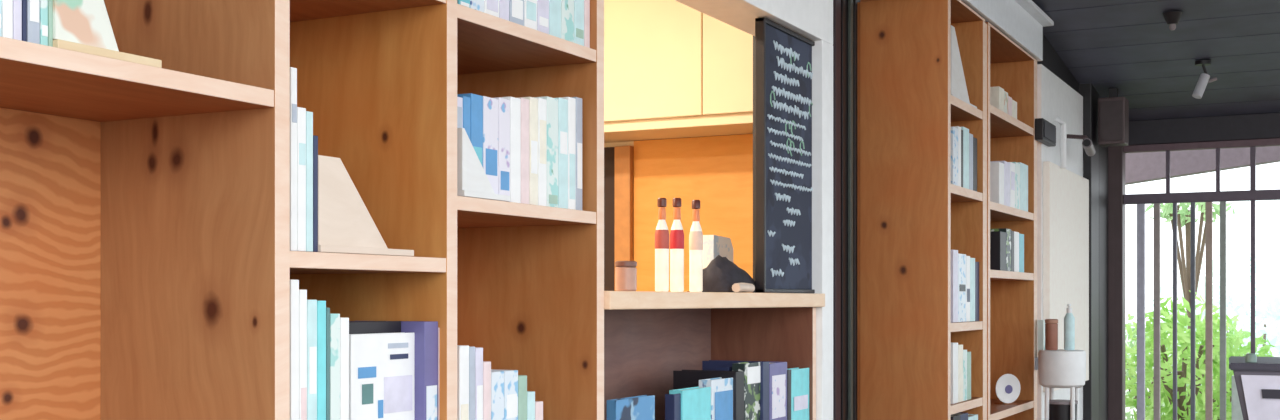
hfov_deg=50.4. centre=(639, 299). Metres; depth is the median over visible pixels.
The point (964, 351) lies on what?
book
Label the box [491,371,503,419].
book
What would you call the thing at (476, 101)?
book
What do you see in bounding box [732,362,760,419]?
book
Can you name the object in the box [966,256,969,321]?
book
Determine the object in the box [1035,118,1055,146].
wall speaker
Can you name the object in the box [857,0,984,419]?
bookcase
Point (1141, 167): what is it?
awning
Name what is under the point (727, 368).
book
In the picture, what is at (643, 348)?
bookcase
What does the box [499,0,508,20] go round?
book
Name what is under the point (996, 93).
book
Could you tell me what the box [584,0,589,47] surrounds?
book
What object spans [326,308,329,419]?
book
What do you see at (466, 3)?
book
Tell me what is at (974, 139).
book
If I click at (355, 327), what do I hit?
book
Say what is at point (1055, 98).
wall
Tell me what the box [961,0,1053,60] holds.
trim
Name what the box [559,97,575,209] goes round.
book
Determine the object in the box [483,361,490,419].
book
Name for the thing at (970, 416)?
book
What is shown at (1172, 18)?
socket
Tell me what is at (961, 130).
book
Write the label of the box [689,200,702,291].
sauce bottle
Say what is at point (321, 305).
book
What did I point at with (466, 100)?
book
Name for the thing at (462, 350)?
book
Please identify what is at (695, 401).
book
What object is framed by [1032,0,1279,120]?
ceiling
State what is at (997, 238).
book
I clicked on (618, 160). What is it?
door
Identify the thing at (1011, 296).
bookcase
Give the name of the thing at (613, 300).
countertop
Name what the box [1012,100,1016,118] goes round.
book
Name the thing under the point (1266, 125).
trim
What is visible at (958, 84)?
bookend
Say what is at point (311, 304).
book
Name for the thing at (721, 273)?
crumpled cloth
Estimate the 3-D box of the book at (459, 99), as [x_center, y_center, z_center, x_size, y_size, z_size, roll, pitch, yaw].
[-0.339,-0.229,2.065,0.152,0.150,0.027,0,0,27]
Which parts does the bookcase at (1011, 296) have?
panel, panel, shelf, shelf, shelf, shelf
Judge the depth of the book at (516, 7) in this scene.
2.16 m
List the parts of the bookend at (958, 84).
plate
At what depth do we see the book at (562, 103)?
2.30 m
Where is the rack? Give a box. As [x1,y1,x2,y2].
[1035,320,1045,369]
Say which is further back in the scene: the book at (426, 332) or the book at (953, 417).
the book at (953, 417)
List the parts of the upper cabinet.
door, door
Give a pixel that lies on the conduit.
(1063, 126)
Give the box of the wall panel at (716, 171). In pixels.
[634,134,752,292]
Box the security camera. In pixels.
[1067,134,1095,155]
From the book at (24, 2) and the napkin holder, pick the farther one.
the napkin holder
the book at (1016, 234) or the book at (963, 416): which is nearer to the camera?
the book at (963, 416)
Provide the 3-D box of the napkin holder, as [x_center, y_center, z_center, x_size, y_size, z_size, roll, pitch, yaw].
[0.183,-0.086,3.303,0.056,0.139,0.126,0,0,27]
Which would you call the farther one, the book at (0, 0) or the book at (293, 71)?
the book at (293, 71)
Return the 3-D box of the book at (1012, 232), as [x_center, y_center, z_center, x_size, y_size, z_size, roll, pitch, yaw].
[1.418,-0.194,5.448,0.151,0.162,0.051,0,0,27]
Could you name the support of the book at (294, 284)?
on the bookcase at (148, 264)
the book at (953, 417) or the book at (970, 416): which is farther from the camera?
the book at (970, 416)
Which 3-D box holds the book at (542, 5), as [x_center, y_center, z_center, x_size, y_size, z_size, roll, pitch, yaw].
[-0.225,-0.505,2.264,0.152,0.140,0.036,0,0,27]
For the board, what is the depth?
6.21 m
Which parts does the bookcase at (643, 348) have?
panel, panel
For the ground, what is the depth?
17.16 m
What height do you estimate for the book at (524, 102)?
0.172 m
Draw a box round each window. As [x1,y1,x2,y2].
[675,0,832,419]
[1123,138,1279,375]
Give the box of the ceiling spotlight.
[1192,60,1216,98]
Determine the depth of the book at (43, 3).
1.37 m
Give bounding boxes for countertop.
[604,291,824,309]
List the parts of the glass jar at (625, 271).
lid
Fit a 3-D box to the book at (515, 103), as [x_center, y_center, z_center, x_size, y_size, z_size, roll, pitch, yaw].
[-0.266,-0.239,2.208,0.151,0.170,0.030,0,0,27]
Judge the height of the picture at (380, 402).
0.025 m
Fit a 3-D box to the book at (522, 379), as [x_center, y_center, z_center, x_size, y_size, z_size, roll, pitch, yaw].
[-0.254,0.240,2.208,0.151,0.238,0.025,0,0,27]
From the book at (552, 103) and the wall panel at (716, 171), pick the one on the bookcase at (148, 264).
the book at (552, 103)
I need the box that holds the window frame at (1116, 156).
[1108,146,1124,419]
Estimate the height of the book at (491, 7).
0.105 m
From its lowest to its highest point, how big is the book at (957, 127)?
0.208 m
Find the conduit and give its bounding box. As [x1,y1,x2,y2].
[1054,116,1066,167]
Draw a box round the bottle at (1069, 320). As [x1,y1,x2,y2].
[1064,304,1074,349]
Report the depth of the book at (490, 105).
2.11 m
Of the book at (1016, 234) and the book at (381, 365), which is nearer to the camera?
the book at (381, 365)
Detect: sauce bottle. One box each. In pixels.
[655,198,668,291]
[670,198,683,291]
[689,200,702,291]
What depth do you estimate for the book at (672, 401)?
2.70 m
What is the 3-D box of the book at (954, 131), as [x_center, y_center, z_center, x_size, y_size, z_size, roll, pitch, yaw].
[1.005,-0.485,4.647,0.151,0.198,0.067,0,0,27]
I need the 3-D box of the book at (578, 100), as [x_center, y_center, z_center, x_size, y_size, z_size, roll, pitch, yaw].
[-0.172,-0.252,2.389,0.152,0.197,0.022,0,0,27]
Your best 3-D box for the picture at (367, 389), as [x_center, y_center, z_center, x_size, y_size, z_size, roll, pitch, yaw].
[-0.371,0.128,1.852,0.001,0.027,0.024,0,0,27]
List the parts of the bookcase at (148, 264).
panel, shelf, shelf, shelf, shelf, shelf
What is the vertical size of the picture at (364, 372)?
0.015 m
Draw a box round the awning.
[1125,146,1279,184]
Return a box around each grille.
[1044,121,1055,142]
[1100,100,1121,140]
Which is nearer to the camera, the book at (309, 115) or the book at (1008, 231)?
the book at (309, 115)
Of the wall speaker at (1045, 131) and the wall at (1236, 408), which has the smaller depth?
the wall speaker at (1045, 131)
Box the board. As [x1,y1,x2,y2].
[1043,161,1088,391]
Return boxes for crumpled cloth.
[687,255,755,291]
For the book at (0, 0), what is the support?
on the bookcase at (148, 264)
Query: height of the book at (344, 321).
0.376 m
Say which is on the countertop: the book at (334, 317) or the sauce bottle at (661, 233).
the sauce bottle at (661, 233)
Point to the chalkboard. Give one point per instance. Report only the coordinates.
(783, 57)
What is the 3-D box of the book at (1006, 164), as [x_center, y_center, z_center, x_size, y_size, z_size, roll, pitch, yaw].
[1.372,-0.453,5.359,0.151,0.176,0.103,0,0,27]
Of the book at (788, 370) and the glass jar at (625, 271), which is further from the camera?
the book at (788, 370)
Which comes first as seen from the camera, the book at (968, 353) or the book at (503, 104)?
the book at (503, 104)
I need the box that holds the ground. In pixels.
[1125,334,1198,419]
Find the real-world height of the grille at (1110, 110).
0.199 m
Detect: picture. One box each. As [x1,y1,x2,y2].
[358,366,375,378]
[362,384,372,404]
[378,400,382,417]
[384,375,411,413]
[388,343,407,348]
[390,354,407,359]
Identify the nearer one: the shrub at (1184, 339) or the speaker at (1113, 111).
the speaker at (1113, 111)
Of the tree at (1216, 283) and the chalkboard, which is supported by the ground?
the tree at (1216, 283)
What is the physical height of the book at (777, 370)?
0.284 m
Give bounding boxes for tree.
[1125,254,1231,402]
[1145,202,1228,378]
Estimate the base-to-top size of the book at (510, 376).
0.248 m
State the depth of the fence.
7.42 m
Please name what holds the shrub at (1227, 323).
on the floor
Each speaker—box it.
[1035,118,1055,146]
[1098,88,1128,146]
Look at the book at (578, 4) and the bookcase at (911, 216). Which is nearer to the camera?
the book at (578, 4)
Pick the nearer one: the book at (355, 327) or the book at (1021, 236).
the book at (355, 327)
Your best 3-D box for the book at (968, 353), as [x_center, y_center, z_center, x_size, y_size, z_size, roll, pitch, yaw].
[1.091,0.266,4.815,0.151,0.168,0.054,0,0,27]
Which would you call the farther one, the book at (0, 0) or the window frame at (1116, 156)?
the window frame at (1116, 156)
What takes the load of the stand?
on the floor
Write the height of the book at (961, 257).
0.235 m
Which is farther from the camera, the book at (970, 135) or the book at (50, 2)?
the book at (970, 135)
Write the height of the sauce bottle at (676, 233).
0.197 m
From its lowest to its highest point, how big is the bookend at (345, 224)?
0.124 m
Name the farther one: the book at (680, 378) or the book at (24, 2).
the book at (680, 378)
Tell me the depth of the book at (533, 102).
2.22 m
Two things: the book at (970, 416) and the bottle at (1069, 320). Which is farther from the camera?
the bottle at (1069, 320)
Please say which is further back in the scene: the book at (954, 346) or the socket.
the socket
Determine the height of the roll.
0.021 m
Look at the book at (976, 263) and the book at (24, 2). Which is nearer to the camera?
the book at (24, 2)
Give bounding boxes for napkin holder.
[703,235,732,268]
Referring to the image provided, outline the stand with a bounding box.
[1229,353,1279,419]
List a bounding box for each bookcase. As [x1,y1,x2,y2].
[0,0,603,419]
[604,307,815,419]
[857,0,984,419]
[985,22,1036,419]
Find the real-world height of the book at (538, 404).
0.193 m
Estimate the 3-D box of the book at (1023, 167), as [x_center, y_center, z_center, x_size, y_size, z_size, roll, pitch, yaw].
[1.520,-0.464,5.644,0.151,0.197,0.155,0,0,27]
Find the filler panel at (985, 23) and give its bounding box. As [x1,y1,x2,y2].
[985,23,986,419]
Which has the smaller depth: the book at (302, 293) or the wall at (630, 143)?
the book at (302, 293)
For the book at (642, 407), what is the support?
on the bookcase at (643, 348)
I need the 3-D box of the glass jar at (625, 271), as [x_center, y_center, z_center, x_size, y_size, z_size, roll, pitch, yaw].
[-0.027,-0.046,2.640,0.043,0.059,0.043,0,0,27]
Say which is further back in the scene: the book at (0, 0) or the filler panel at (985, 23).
the filler panel at (985, 23)
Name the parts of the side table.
leg, leg, leg, leg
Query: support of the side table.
on the floor
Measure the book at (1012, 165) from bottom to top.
0.181 m
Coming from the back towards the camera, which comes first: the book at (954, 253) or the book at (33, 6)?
the book at (954, 253)
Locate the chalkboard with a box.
[755,17,814,292]
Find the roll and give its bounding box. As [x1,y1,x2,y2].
[732,283,754,291]
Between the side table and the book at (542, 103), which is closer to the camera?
the book at (542, 103)
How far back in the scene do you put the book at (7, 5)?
1.33 m
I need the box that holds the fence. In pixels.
[1137,201,1225,419]
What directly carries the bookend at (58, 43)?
on the bookcase at (148, 264)
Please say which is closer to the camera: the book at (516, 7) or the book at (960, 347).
the book at (516, 7)
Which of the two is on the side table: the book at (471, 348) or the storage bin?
the storage bin
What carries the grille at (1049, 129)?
attached to the wall speaker at (1045, 131)
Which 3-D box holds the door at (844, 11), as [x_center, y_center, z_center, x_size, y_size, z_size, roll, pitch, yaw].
[0.572,-0.050,4.386,0.083,2.800,0.880,0,0,27]
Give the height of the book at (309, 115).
0.178 m
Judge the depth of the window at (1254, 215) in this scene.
7.31 m
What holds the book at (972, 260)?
on the bookcase at (911, 216)
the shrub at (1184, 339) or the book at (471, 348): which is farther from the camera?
the shrub at (1184, 339)
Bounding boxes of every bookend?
[53,39,161,67]
[318,155,413,255]
[457,128,509,201]
[951,25,976,107]
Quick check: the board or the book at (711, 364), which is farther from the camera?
the board
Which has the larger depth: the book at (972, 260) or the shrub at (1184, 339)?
the shrub at (1184, 339)
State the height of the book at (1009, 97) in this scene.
0.080 m
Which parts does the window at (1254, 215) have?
pane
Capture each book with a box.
[0,0,1,36]
[2,0,12,38]
[13,0,21,40]
[22,0,26,41]
[27,0,39,43]
[40,0,47,45]
[48,0,52,46]
[53,0,118,50]
[290,67,296,250]
[290,279,298,419]
[297,107,305,250]
[299,289,306,419]
[306,111,312,251]
[307,300,316,419]
[313,135,317,251]
[317,301,325,419]
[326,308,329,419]
[330,313,339,419]
[340,317,348,419]
[349,321,400,333]
[349,321,437,419]
[349,332,414,419]
[438,328,438,419]
[457,0,469,7]
[457,93,482,166]
[457,96,469,138]
[457,97,462,127]
[457,345,468,419]
[469,346,474,419]
[470,0,483,11]
[475,347,482,419]
[483,96,497,193]
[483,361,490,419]
[484,0,498,16]
[491,369,517,419]
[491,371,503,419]
[494,97,509,195]
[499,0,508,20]
[500,96,520,202]
[509,0,523,25]
[518,375,526,419]
[519,97,537,204]
[519,98,528,203]
[524,0,536,29]
[527,391,534,419]
[533,96,557,207]
[535,401,542,419]
[537,0,548,33]
[537,98,546,205]
[549,0,560,37]
[556,98,567,208]
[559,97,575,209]
[561,0,573,42]
[571,97,581,209]
[574,0,583,45]
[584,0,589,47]
[607,395,654,419]
[665,393,680,419]
[669,386,710,419]
[673,370,743,419]
[686,382,698,387]
[699,377,732,419]
[702,360,768,419]
[716,366,731,370]
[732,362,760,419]
[769,361,786,419]
[787,369,790,419]
[789,367,808,419]
[951,127,957,185]
[951,250,957,321]
[951,342,957,403]
[951,415,959,419]
[952,412,967,419]
[953,126,960,186]
[958,253,965,321]
[958,344,962,401]
[961,127,968,188]
[961,130,962,186]
[963,350,966,400]
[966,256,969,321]
[967,352,970,399]
[968,414,977,419]
[969,133,972,189]
[970,258,974,320]
[973,137,976,190]
[975,262,978,320]
[990,86,1003,111]
[990,161,1009,206]
[990,162,1003,204]
[990,228,1010,270]
[990,231,1005,270]
[1004,91,1007,113]
[1008,96,1011,115]
[1009,162,1014,207]
[1011,231,1013,271]
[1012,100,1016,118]
[1012,162,1019,208]
[1014,231,1018,271]
[1017,162,1027,211]
[1019,233,1023,271]
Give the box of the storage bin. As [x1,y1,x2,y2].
[1049,400,1077,419]
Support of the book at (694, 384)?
on the bookcase at (643, 348)
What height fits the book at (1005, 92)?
0.090 m
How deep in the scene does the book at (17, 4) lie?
1.34 m
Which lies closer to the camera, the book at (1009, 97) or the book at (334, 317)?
the book at (334, 317)
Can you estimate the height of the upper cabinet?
0.821 m
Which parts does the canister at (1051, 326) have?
lid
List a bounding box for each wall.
[604,141,633,147]
[985,21,1082,419]
[1232,376,1242,419]
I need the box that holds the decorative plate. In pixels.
[995,374,1020,404]
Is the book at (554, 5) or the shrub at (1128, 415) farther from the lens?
the shrub at (1128, 415)
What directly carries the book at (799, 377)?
on the bookcase at (643, 348)
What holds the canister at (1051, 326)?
on the side table
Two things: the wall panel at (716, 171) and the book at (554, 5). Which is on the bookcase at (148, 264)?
the book at (554, 5)
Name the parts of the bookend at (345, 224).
plate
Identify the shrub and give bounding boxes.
[1125,290,1231,419]
[1125,315,1197,419]
[1153,320,1231,419]
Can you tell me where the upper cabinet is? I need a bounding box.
[604,0,752,142]
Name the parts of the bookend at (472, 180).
plate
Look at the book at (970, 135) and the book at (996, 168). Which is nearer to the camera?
the book at (970, 135)
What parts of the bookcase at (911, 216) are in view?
panel, panel, shelf, shelf, shelf, shelf, panel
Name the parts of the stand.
small cap, panel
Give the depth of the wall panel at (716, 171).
4.83 m
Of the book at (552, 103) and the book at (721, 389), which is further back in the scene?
the book at (721, 389)
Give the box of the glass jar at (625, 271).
[615,261,636,290]
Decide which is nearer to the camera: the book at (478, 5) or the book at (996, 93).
the book at (478, 5)
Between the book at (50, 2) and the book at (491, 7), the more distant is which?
the book at (491, 7)
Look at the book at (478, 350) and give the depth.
2.06 m
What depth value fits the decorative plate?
5.52 m
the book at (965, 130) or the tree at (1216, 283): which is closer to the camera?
the book at (965, 130)
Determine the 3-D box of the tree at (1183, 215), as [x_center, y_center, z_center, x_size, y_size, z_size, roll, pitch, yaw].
[4.714,0.246,11.638,0.681,2.310,0.698,0,0,-42]
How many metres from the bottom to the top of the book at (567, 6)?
0.158 m
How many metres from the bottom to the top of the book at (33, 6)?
0.116 m
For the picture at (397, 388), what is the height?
0.051 m
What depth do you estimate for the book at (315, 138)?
1.73 m
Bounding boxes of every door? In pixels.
[604,146,633,290]
[753,0,859,419]
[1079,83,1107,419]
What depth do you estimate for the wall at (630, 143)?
4.99 m
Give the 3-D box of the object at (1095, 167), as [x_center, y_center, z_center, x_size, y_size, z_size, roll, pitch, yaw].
[2.363,0.118,7.195,0.180,2.463,0.822,0,0,27]
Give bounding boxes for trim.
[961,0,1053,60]
[1128,113,1279,145]
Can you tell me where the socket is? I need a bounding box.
[1162,11,1182,30]
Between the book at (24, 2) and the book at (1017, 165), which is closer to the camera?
the book at (24, 2)
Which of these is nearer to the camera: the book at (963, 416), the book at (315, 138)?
the book at (315, 138)
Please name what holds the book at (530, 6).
on the bookcase at (148, 264)
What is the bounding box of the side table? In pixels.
[1038,349,1085,419]
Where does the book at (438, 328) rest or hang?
on the bookcase at (148, 264)
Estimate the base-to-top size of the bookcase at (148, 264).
2.369 m
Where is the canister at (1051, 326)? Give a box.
[1045,319,1057,349]
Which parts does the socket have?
bulb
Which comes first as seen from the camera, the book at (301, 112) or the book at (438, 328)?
the book at (301, 112)
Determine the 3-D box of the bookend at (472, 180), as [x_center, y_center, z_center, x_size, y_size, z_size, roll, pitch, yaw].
[-0.239,-0.204,2.069,0.019,0.101,0.125,0,0,27]

